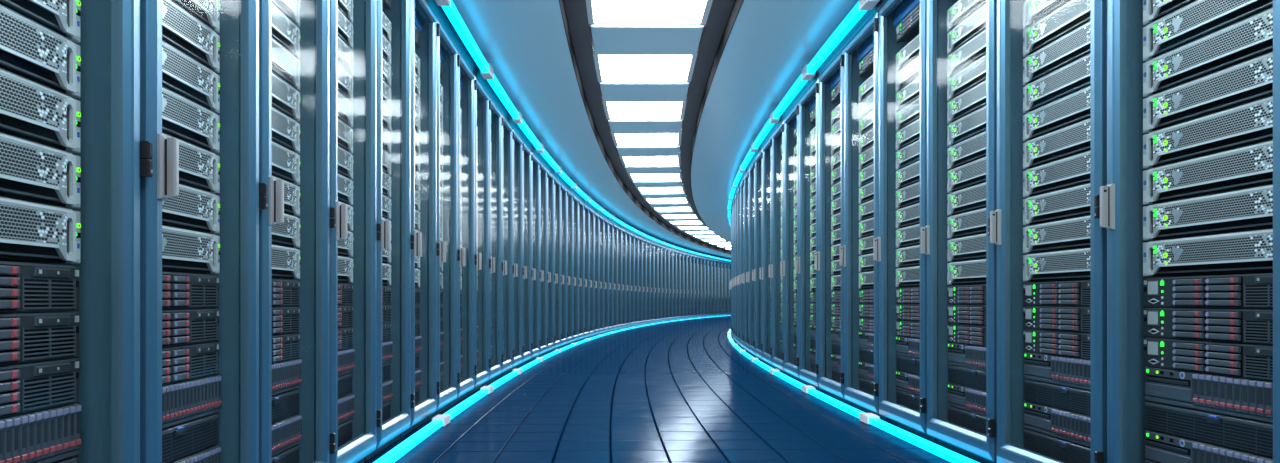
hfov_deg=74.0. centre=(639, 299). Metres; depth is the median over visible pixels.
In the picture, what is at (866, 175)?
server
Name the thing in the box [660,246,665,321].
rack
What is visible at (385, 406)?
storage unit
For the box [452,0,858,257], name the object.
ceiling
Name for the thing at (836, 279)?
server
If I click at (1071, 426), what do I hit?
array
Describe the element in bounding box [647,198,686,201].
diffuser
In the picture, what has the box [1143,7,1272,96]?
server
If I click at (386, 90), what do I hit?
server
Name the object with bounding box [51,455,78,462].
storage unit
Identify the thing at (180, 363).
server
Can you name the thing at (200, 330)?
vent
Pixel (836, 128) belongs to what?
server
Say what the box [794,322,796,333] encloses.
array
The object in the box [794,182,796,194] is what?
server
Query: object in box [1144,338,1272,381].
server
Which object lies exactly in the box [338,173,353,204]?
server
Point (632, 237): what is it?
rack
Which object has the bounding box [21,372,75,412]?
vent
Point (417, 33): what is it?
vent
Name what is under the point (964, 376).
storage unit
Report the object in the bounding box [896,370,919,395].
array
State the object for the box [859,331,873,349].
array
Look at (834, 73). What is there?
rack
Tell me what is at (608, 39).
crossbar
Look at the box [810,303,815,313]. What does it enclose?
server
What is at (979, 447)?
rack
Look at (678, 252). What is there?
rack
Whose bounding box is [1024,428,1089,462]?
storage unit
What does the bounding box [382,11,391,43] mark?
server
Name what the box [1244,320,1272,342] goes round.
vent
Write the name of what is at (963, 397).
array
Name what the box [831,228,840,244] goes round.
server
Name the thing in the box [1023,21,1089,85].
server
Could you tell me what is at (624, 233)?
rack
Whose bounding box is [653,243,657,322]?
rack
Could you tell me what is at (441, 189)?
server
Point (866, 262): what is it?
server
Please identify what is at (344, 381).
storage unit
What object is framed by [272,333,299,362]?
server
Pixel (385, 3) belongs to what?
server
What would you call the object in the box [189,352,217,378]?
vent
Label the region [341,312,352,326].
vent
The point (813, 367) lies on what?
grille
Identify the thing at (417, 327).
vent
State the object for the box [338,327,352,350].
server
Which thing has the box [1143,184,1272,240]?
server
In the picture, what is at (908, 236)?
server
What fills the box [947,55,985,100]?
server
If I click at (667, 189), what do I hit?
diffuser
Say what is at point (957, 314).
server
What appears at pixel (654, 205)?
crossbar
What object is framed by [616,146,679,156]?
crossbar
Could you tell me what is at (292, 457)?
grille
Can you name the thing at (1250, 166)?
server
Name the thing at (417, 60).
server
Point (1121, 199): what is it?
rack
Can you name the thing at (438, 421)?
light strip
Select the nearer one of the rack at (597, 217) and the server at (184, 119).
the server at (184, 119)
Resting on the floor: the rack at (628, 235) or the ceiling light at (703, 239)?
the rack at (628, 235)
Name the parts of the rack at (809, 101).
handle, door, header panel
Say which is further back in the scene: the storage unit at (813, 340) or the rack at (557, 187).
the rack at (557, 187)
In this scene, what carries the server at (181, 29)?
in the rack at (241, 194)
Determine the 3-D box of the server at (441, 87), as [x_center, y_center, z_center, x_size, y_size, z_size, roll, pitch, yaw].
[-1.431,-1.262,4.993,0.467,0.100,0.470,0,0,-1]
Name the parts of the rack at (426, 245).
handle, header panel, door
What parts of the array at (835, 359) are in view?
control panel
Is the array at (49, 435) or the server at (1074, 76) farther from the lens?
the server at (1074, 76)
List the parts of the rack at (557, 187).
door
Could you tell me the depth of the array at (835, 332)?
5.76 m
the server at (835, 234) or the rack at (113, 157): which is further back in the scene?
the server at (835, 234)
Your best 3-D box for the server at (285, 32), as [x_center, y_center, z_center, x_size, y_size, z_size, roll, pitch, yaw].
[-1.334,-0.846,2.564,0.467,0.100,0.470,0,0,-3]
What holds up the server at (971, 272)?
in the rack at (979, 447)
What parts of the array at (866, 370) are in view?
control panel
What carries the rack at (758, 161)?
on the floor
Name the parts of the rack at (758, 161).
handle, door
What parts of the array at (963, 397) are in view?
control panel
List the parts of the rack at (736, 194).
door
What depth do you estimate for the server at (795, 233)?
7.24 m
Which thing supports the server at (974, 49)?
in the rack at (979, 447)
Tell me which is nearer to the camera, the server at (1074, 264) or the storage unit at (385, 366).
the server at (1074, 264)
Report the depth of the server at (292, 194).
2.73 m
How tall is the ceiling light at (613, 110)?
0.044 m
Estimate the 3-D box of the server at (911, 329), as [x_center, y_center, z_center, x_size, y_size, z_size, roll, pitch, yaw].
[1.597,0.150,4.265,0.472,0.084,0.566,0,0,-2]
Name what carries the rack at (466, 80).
on the floor
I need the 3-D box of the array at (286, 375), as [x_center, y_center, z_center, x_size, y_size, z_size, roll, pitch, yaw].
[-1.334,0.240,2.564,0.468,0.097,0.470,0,0,-3]
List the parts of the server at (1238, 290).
control panel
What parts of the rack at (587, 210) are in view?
door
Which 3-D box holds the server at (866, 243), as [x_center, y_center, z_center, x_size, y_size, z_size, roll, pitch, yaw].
[1.578,-0.326,4.955,0.467,0.100,0.566,0,0,-2]
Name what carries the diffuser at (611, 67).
attached to the ceiling light at (609, 68)
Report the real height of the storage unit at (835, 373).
0.080 m
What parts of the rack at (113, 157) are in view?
door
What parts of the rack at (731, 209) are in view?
door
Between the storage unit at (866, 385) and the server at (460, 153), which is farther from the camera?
the server at (460, 153)
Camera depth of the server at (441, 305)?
5.18 m
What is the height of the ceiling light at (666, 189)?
0.044 m
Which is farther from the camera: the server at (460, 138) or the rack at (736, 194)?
the rack at (736, 194)
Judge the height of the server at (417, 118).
0.100 m
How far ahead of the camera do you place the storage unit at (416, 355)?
4.56 m
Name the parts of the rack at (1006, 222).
handle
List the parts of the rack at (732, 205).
door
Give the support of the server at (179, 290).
in the rack at (241, 194)
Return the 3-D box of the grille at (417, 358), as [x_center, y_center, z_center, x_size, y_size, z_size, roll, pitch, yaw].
[-1.191,0.337,4.393,0.004,0.060,0.422,0,0,-2]
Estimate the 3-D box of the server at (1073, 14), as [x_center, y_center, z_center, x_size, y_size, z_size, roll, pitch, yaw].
[1.660,-0.950,2.886,0.467,0.100,0.566,0,0,-3]
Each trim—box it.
[426,0,730,262]
[559,0,743,254]
[732,0,887,204]
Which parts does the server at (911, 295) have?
control panel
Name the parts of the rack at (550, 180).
handle, door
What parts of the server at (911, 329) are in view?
control panel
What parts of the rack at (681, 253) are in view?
door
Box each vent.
[21,278,75,309]
[21,326,75,360]
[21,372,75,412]
[189,284,217,306]
[189,319,217,342]
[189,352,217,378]
[281,288,298,305]
[281,315,298,332]
[281,341,298,360]
[341,290,352,304]
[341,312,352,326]
[341,333,352,348]
[382,292,390,303]
[415,31,419,45]
[415,293,419,302]
[415,309,419,318]
[415,325,419,334]
[1081,288,1089,304]
[1081,315,1089,331]
[1081,341,1089,357]
[1244,285,1272,306]
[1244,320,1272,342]
[1244,355,1272,379]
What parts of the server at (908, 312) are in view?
control panel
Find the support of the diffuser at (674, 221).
attached to the ceiling light at (675, 222)
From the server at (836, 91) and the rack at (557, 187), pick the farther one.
the rack at (557, 187)
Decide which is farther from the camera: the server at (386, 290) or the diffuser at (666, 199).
the diffuser at (666, 199)
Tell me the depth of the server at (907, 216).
4.34 m
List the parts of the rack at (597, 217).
door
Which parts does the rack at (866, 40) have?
handle, header panel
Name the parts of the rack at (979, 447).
handle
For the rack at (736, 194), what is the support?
on the floor
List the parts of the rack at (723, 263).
door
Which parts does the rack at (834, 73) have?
handle, door, header panel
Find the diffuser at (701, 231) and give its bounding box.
[688,231,712,232]
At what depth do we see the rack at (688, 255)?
29.25 m
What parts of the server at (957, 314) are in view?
control panel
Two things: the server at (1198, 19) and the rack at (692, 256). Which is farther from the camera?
the rack at (692, 256)
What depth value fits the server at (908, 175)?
4.34 m
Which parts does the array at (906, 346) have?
control panel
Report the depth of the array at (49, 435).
1.47 m
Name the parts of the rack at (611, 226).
door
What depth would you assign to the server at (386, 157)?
3.93 m
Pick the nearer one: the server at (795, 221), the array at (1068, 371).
the array at (1068, 371)
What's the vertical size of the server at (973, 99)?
0.100 m
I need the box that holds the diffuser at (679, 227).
[679,227,706,228]
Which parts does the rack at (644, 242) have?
door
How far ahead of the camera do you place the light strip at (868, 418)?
4.56 m
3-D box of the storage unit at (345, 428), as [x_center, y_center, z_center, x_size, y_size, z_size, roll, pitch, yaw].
[-1.365,0.516,3.171,0.466,0.080,0.470,0,0,-3]
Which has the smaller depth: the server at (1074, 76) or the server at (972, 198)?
the server at (1074, 76)
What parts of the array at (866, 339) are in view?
control panel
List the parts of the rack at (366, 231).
handle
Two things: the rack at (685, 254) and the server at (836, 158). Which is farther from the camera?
the rack at (685, 254)
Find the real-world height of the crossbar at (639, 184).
0.033 m
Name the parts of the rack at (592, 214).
door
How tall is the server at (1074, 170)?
0.100 m
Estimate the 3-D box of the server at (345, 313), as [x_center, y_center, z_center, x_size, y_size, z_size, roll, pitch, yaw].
[-1.363,0.064,3.171,0.472,0.084,0.470,0,0,-3]
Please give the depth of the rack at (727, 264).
35.63 m
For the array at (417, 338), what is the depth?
4.54 m
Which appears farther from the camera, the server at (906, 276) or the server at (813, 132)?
the server at (813, 132)
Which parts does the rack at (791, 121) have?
handle, door, header panel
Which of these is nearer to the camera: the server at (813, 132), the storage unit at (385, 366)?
the storage unit at (385, 366)
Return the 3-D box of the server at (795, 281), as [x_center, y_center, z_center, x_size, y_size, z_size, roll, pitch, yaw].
[1.547,-0.118,7.026,0.467,0.100,0.566,0,0,0]
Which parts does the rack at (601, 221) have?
door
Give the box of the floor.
[364,316,950,462]
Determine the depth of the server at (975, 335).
3.61 m
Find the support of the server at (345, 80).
in the rack at (366, 231)
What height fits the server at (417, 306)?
0.084 m
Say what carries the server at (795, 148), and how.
in the rack at (791, 121)
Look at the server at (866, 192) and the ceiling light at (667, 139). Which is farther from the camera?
the ceiling light at (667, 139)
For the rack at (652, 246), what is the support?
on the floor
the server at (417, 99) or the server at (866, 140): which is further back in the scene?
the server at (866, 140)
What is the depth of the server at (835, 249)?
5.80 m
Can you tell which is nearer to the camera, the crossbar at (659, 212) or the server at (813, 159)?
the server at (813, 159)
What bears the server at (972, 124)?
in the rack at (979, 447)
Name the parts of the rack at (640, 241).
door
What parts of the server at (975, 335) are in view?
control panel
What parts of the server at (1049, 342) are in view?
control panel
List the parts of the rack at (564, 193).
door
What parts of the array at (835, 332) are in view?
control panel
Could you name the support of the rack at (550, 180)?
on the floor
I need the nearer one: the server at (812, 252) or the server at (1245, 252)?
the server at (1245, 252)
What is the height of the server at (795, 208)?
0.100 m
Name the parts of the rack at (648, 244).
door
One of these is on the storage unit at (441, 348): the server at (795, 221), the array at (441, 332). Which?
the array at (441, 332)
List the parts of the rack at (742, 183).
door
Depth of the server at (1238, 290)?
2.18 m
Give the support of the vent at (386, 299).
attached to the server at (386, 290)
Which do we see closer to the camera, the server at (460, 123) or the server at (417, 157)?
the server at (417, 157)
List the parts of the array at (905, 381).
control panel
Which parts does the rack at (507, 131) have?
handle, door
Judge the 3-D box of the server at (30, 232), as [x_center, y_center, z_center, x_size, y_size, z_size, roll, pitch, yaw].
[-1.260,-0.118,1.350,0.467,0.100,0.470,0,0,-4]
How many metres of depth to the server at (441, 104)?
5.16 m
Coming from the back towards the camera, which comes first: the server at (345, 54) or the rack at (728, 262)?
the rack at (728, 262)
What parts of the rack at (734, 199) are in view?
door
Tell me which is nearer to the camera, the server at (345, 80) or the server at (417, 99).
the server at (345, 80)
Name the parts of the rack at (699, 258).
door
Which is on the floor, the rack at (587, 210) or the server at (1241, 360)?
the rack at (587, 210)
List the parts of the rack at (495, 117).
handle, door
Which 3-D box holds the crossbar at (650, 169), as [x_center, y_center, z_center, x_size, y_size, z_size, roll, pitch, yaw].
[0.191,-1.881,12.258,0.774,0.033,0.673,0,0,3]
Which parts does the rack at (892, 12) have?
handle, header panel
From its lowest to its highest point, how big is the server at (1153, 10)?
0.100 m
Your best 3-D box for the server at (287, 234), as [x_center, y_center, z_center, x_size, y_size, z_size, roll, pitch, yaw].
[-1.334,-0.222,2.564,0.467,0.100,0.470,0,0,-3]
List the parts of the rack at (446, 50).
header panel, handle, door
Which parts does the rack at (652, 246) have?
door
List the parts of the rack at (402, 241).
handle, door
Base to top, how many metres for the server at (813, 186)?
0.100 m
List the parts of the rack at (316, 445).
handle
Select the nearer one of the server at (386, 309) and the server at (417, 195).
the server at (386, 309)
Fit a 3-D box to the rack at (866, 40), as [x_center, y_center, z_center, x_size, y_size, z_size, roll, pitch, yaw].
[1.589,-0.451,4.964,0.694,2.239,0.682,0,0,-2]
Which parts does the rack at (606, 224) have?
door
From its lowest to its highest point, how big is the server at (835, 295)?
0.084 m
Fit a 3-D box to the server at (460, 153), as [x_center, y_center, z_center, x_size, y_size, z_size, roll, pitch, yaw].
[-1.445,-0.950,5.601,0.467,0.100,0.470,0,0,-1]
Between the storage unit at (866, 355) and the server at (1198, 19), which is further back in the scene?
the storage unit at (866, 355)
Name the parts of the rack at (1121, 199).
handle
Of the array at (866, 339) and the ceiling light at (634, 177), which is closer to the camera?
the array at (866, 339)
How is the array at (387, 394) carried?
in the rack at (402, 241)
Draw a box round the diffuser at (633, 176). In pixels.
[631,174,679,179]
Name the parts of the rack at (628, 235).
door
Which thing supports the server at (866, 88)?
in the rack at (866, 40)
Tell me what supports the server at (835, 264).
in the rack at (834, 73)
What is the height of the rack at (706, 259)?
2.239 m
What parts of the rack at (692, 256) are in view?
door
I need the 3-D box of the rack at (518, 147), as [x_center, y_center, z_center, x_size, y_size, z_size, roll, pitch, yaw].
[-1.467,-0.451,8.057,0.694,2.239,0.595,0,0,1]
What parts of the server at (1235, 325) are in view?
control panel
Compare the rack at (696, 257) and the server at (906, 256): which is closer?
the server at (906, 256)
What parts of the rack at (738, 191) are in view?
door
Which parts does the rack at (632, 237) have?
door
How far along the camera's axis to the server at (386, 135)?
3.93 m
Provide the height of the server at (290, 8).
0.100 m
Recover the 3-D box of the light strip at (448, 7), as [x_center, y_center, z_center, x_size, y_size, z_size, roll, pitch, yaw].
[1.141,-1.644,17.015,3.471,0.078,47.639,0,0,7]
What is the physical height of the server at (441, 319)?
0.084 m
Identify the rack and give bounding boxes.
[22,0,152,462]
[140,0,267,462]
[259,0,335,462]
[330,0,380,462]
[365,0,414,461]
[400,0,439,437]
[427,18,459,419]
[449,50,476,406]
[467,76,490,395]
[482,97,503,386]
[495,114,513,378]
[507,128,523,372]
[517,141,532,367]
[526,152,540,362]
[535,161,547,358]
[543,170,554,355]
[550,177,561,352]
[557,184,567,348]
[563,189,573,346]
[569,195,579,344]
[575,200,584,342]
[581,204,589,340]
[586,208,594,337]
[591,211,599,336]
[596,215,604,335]
[601,218,608,333]
[606,221,613,332]
[611,224,617,330]
[615,226,622,330]
[620,229,626,329]
[624,231,630,328]
[628,233,634,327]
[634,235,638,325]
[636,237,642,325]
[641,238,646,324]
[644,240,650,324]
[648,242,654,323]
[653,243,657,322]
[656,245,661,322]
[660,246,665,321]
[665,247,669,320]
[667,248,672,320]
[673,250,676,319]
[675,251,679,319]
[678,252,683,319]
[683,253,686,318]
[686,254,690,318]
[689,254,694,318]
[694,255,697,317]
[696,256,701,317]
[701,257,704,316]
[704,258,707,316]
[707,259,711,316]
[710,259,714,316]
[715,260,718,315]
[717,261,721,315]
[721,261,725,315]
[725,262,728,314]
[728,262,730,314]
[729,209,731,333]
[730,205,732,335]
[731,199,734,338]
[733,194,740,345]
[735,187,743,348]
[738,179,747,351]
[741,170,752,354]
[746,160,759,359]
[752,148,767,364]
[759,136,776,368]
[769,120,789,376]
[780,102,805,384]
[795,78,825,393]
[814,49,851,405]
[840,11,886,421]
[873,0,936,443]
[921,0,996,462]
[990,0,1106,462]
[1100,0,1279,462]
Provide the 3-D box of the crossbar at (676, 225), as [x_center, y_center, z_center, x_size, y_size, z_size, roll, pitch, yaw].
[1.238,-1.881,21.367,0.774,0.033,0.673,0,0,10]
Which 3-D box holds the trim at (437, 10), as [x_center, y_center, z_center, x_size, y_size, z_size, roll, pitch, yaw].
[1.309,-1.668,17.838,3.657,0.180,49.294,0,0,7]
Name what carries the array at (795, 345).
on the storage unit
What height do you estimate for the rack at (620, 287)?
2.239 m
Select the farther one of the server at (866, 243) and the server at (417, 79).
the server at (866, 243)
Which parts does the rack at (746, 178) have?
door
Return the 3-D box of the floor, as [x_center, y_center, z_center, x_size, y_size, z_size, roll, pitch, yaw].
[2.455,0.730,17.691,7.888,0.120,49.848,0,0,7]
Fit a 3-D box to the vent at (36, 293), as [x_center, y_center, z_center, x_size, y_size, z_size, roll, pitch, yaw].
[-1.042,-0.010,1.499,0.005,0.055,0.149,0,0,-4]
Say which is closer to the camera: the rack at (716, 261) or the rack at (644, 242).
the rack at (644, 242)
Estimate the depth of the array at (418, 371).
4.54 m
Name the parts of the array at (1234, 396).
control panel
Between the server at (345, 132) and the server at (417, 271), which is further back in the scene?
the server at (417, 271)
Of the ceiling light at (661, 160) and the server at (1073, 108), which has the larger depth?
the ceiling light at (661, 160)
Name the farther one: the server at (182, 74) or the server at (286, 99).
the server at (286, 99)
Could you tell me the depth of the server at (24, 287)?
1.47 m
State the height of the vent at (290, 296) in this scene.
0.055 m
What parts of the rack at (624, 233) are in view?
door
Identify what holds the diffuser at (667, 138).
attached to the ceiling light at (667, 139)
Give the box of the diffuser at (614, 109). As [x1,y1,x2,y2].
[607,102,681,117]
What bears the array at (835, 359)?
on the storage unit at (835, 373)
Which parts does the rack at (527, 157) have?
handle, door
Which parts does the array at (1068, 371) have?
control panel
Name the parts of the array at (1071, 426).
control panel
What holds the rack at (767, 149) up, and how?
on the floor
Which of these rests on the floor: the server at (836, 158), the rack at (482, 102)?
the rack at (482, 102)
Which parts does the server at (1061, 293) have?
control panel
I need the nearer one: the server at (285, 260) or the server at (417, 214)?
the server at (285, 260)
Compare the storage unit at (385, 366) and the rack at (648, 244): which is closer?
the storage unit at (385, 366)
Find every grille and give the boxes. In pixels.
[279,450,297,462]
[415,357,418,368]
[415,391,418,403]
[811,340,815,347]
[811,363,815,371]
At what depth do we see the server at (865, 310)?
5.03 m
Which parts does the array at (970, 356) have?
control panel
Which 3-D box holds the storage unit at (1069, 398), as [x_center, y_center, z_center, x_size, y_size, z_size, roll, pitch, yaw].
[1.660,0.332,2.886,0.466,0.080,0.566,0,0,-3]
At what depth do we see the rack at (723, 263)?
35.04 m
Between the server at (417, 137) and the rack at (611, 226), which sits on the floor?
the rack at (611, 226)
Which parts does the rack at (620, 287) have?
door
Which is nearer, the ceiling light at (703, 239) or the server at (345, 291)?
the server at (345, 291)
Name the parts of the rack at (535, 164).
handle, door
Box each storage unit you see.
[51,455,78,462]
[162,412,217,462]
[272,388,298,422]
[272,444,298,462]
[338,373,352,397]
[338,418,352,445]
[382,362,390,380]
[382,401,390,421]
[415,354,419,369]
[415,387,419,403]
[440,347,442,360]
[810,337,815,348]
[810,361,815,371]
[831,342,840,355]
[831,368,840,381]
[859,347,873,363]
[859,377,873,394]
[896,355,919,374]
[896,389,919,410]
[948,364,985,390]
[948,405,985,434]
[1024,379,1089,414]
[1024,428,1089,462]
[1144,401,1272,457]
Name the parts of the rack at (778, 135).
handle, door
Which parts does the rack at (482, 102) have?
handle, door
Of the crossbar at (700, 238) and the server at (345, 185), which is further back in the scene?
the crossbar at (700, 238)
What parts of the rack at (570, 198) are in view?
door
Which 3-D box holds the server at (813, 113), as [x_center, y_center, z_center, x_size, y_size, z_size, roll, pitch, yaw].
[1.550,-1.413,6.336,0.472,0.084,0.566,0,0,-1]
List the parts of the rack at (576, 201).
door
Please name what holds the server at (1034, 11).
in the rack at (1006, 222)
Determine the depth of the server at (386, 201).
3.93 m
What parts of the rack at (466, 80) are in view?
header panel, handle, door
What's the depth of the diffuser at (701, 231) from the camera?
23.91 m
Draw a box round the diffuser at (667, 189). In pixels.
[639,187,682,191]
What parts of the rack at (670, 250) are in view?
door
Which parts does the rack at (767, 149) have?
handle, door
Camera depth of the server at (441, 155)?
5.17 m
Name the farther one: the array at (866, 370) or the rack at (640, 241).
the rack at (640, 241)
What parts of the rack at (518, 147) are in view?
handle, door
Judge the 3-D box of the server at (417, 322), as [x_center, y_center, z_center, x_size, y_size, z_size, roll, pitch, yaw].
[-1.411,0.150,4.386,0.472,0.084,0.470,0,0,-2]
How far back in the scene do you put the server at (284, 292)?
2.67 m
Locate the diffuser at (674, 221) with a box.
[672,221,700,222]
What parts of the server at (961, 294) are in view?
control panel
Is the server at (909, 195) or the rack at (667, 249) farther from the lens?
the rack at (667, 249)
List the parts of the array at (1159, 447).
control panel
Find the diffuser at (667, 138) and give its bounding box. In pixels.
[615,133,677,144]
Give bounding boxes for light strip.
[373,315,730,462]
[435,0,730,261]
[727,0,879,226]
[727,329,978,462]
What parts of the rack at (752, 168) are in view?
handle, door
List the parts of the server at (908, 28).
control panel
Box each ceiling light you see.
[586,0,712,24]
[593,50,697,81]
[602,98,686,119]
[611,130,681,145]
[619,155,680,165]
[628,171,681,180]
[635,186,684,192]
[645,197,688,202]
[653,206,692,210]
[661,214,697,217]
[669,220,703,223]
[677,226,708,228]
[685,231,713,233]
[702,239,723,240]
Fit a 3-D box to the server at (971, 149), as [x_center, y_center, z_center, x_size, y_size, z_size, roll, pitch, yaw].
[1.627,-0.638,3.575,0.467,0.100,0.566,0,0,-3]
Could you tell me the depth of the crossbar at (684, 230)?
22.84 m
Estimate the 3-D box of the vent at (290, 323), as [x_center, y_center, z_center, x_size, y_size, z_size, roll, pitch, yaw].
[-1.114,0.076,2.709,0.005,0.055,0.149,0,0,-3]
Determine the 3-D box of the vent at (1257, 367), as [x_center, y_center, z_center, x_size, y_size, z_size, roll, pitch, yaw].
[1.482,0.161,2.002,0.005,0.055,0.149,0,0,-3]
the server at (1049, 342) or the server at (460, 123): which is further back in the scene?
the server at (460, 123)
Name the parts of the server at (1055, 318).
control panel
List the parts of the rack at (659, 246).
door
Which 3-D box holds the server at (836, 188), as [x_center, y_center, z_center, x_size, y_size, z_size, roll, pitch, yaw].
[1.562,-0.742,5.645,0.467,0.100,0.566,0,0,-1]
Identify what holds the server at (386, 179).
in the rack at (402, 241)
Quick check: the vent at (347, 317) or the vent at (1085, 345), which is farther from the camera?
the vent at (347, 317)
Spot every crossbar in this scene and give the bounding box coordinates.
[591,24,703,54]
[600,81,688,101]
[608,119,681,133]
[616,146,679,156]
[625,165,679,173]
[633,180,682,187]
[641,193,685,198]
[649,202,689,207]
[657,211,694,214]
[664,218,699,221]
[672,223,705,226]
[680,229,711,231]
[689,233,716,235]
[696,237,721,239]
[704,240,726,242]
[712,244,730,245]
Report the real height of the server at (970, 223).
0.100 m
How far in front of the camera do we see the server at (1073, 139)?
2.91 m
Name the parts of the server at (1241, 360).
control panel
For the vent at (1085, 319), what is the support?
attached to the server at (1055, 318)
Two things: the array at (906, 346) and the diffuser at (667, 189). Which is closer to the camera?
the array at (906, 346)
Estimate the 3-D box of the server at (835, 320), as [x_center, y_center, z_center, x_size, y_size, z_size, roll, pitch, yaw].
[1.560,0.150,5.645,0.472,0.084,0.566,0,0,-1]
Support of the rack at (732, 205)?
on the floor
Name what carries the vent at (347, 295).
attached to the server at (345, 291)
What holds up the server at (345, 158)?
in the rack at (366, 231)
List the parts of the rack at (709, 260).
door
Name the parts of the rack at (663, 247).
door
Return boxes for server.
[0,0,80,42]
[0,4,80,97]
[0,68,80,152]
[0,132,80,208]
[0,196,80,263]
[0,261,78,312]
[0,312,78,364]
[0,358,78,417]
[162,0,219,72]
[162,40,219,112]
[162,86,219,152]
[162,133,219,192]
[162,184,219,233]
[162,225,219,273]
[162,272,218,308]
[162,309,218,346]
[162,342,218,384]
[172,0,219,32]
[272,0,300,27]
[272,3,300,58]
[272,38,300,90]
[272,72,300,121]
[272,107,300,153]
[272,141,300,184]
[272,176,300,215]
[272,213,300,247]
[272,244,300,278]
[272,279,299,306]
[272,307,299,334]
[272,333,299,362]
[338,0,353,23]
[338,9,353,49]
[338,36,353,75]
[338,64,353,101]
[338,91,353,127]
[338,119,353,153]
[338,146,353,178]
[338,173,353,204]
[338,201,353,230]
[338,231,353,256]
[338,256,353,282]
[338,283,352,304]
[338,306,352,327]
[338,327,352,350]
[382,0,390,9]
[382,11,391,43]
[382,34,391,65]
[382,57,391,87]
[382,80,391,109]
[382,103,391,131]
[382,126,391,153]
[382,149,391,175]
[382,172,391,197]
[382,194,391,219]
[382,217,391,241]
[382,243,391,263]
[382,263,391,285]
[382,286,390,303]
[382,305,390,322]
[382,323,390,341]
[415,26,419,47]
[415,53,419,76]
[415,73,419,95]
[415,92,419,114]
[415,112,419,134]
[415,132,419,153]
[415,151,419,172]
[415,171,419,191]
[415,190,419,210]
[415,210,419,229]
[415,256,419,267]
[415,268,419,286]
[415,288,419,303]
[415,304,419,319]
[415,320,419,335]
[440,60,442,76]
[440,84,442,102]
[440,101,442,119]
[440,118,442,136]
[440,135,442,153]
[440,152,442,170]
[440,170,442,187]
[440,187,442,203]
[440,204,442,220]
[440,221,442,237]
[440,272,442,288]
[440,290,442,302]
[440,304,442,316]
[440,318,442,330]
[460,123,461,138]
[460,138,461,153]
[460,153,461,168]
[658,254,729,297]
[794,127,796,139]
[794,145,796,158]
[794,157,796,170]
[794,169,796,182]
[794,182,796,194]
[794,194,796,206]
[794,206,796,218]
[794,219,796,231]
[794,231,796,243]
[794,243,796,255]
[794,280,796,291]
[810,107,815,123]
[810,126,815,143]
[810,140,815,157]
[810,154,815,170]
[810,168,815,183]
[810,181,815,197]
[810,195,815,210]
[810,209,815,223]
[810,223,815,237]
[810,236,815,250]
[810,250,815,263]
[810,264,815,277]
[810,278,815,290]
[810,292,815,302]
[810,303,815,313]
[810,314,815,324]
[831,81,840,102]
[831,103,840,125]
[831,119,840,140]
[831,134,840,155]
[831,150,840,170]
[831,166,840,185]
[831,181,840,200]
[831,197,840,215]
[831,212,840,229]
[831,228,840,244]
[831,244,840,259]
[831,259,840,274]
[831,275,840,289]
[831,290,840,302]
[831,303,840,315]
[831,315,840,328]
[859,49,873,76]
[859,74,873,102]
[859,92,873,119]
[859,110,873,136]
[859,128,873,153]
[859,145,873,170]
[859,163,873,186]
[859,181,873,203]
[859,199,873,220]
[859,217,873,237]
[859,235,873,254]
[859,253,873,271]
[859,271,873,288]
[859,289,873,302]
[859,304,873,317]
[859,318,873,332]
[896,4,919,42]
[896,34,919,72]
[896,55,919,91]
[896,76,919,111]
[896,97,919,130]
[896,118,919,150]
[896,139,919,169]
[896,160,919,189]
[896,181,919,208]
[896,203,919,228]
[896,224,919,247]
[896,245,919,267]
[896,266,919,286]
[896,287,919,303]
[896,304,919,320]
[896,320,919,338]
[947,0,985,31]
[947,3,985,54]
[947,29,985,77]
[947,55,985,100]
[947,80,985,123]
[947,106,985,146]
[947,131,985,169]
[947,157,985,192]
[947,182,985,215]
[947,208,985,238]
[947,233,985,261]
[947,259,985,284]
[948,284,985,304]
[948,305,985,325]
[948,324,985,346]
[1023,0,1070,29]
[1023,0,1089,57]
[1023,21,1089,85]
[1023,53,1089,113]
[1023,86,1089,141]
[1023,118,1089,169]
[1023,150,1089,197]
[1023,183,1089,225]
[1023,215,1089,253]
[1023,248,1089,281]
[1023,280,1089,305]
[1023,306,1089,332]
[1023,329,1089,359]
[1143,0,1195,25]
[1143,0,1272,60]
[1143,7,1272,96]
[1143,51,1272,132]
[1143,96,1272,168]
[1143,140,1272,204]
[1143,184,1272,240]
[1143,228,1272,275]
[1144,273,1272,308]
[1144,308,1272,344]
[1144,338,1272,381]
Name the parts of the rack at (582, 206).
door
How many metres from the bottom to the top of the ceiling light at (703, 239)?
0.044 m
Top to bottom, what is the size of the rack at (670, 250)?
2.239 m
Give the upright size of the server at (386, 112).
0.100 m
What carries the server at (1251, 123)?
in the rack at (1121, 199)
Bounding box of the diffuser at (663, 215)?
[663,215,695,216]
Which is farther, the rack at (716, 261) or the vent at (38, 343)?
the rack at (716, 261)
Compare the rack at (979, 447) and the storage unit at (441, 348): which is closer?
the rack at (979, 447)
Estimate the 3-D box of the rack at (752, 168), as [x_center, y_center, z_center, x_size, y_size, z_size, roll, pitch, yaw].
[1.599,-0.451,9.794,0.694,2.239,0.682,0,0,2]
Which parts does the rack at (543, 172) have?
handle, door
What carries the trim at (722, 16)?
attached to the ceiling
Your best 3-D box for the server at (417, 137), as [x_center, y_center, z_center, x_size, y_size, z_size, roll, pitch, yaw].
[-1.414,-0.846,4.386,0.467,0.100,0.470,0,0,-2]
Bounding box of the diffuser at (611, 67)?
[599,55,691,79]
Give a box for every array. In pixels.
[0,402,80,462]
[162,374,220,428]
[169,444,220,462]
[272,358,301,395]
[272,413,301,455]
[338,348,354,375]
[338,393,354,424]
[382,341,392,362]
[382,379,392,403]
[415,335,420,353]
[415,369,420,388]
[440,331,443,346]
[440,361,443,377]
[460,328,462,341]
[460,354,462,368]
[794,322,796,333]
[794,344,796,355]
[810,325,815,337]
[810,348,815,361]
[831,328,840,342]
[831,354,840,370]
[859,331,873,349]
[859,361,873,380]
[896,336,919,357]
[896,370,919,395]
[948,342,985,370]
[948,383,985,415]
[1024,352,1089,389]
[1024,401,1089,446]
[1144,366,1272,422]
[1144,429,1272,462]
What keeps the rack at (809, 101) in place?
on the floor

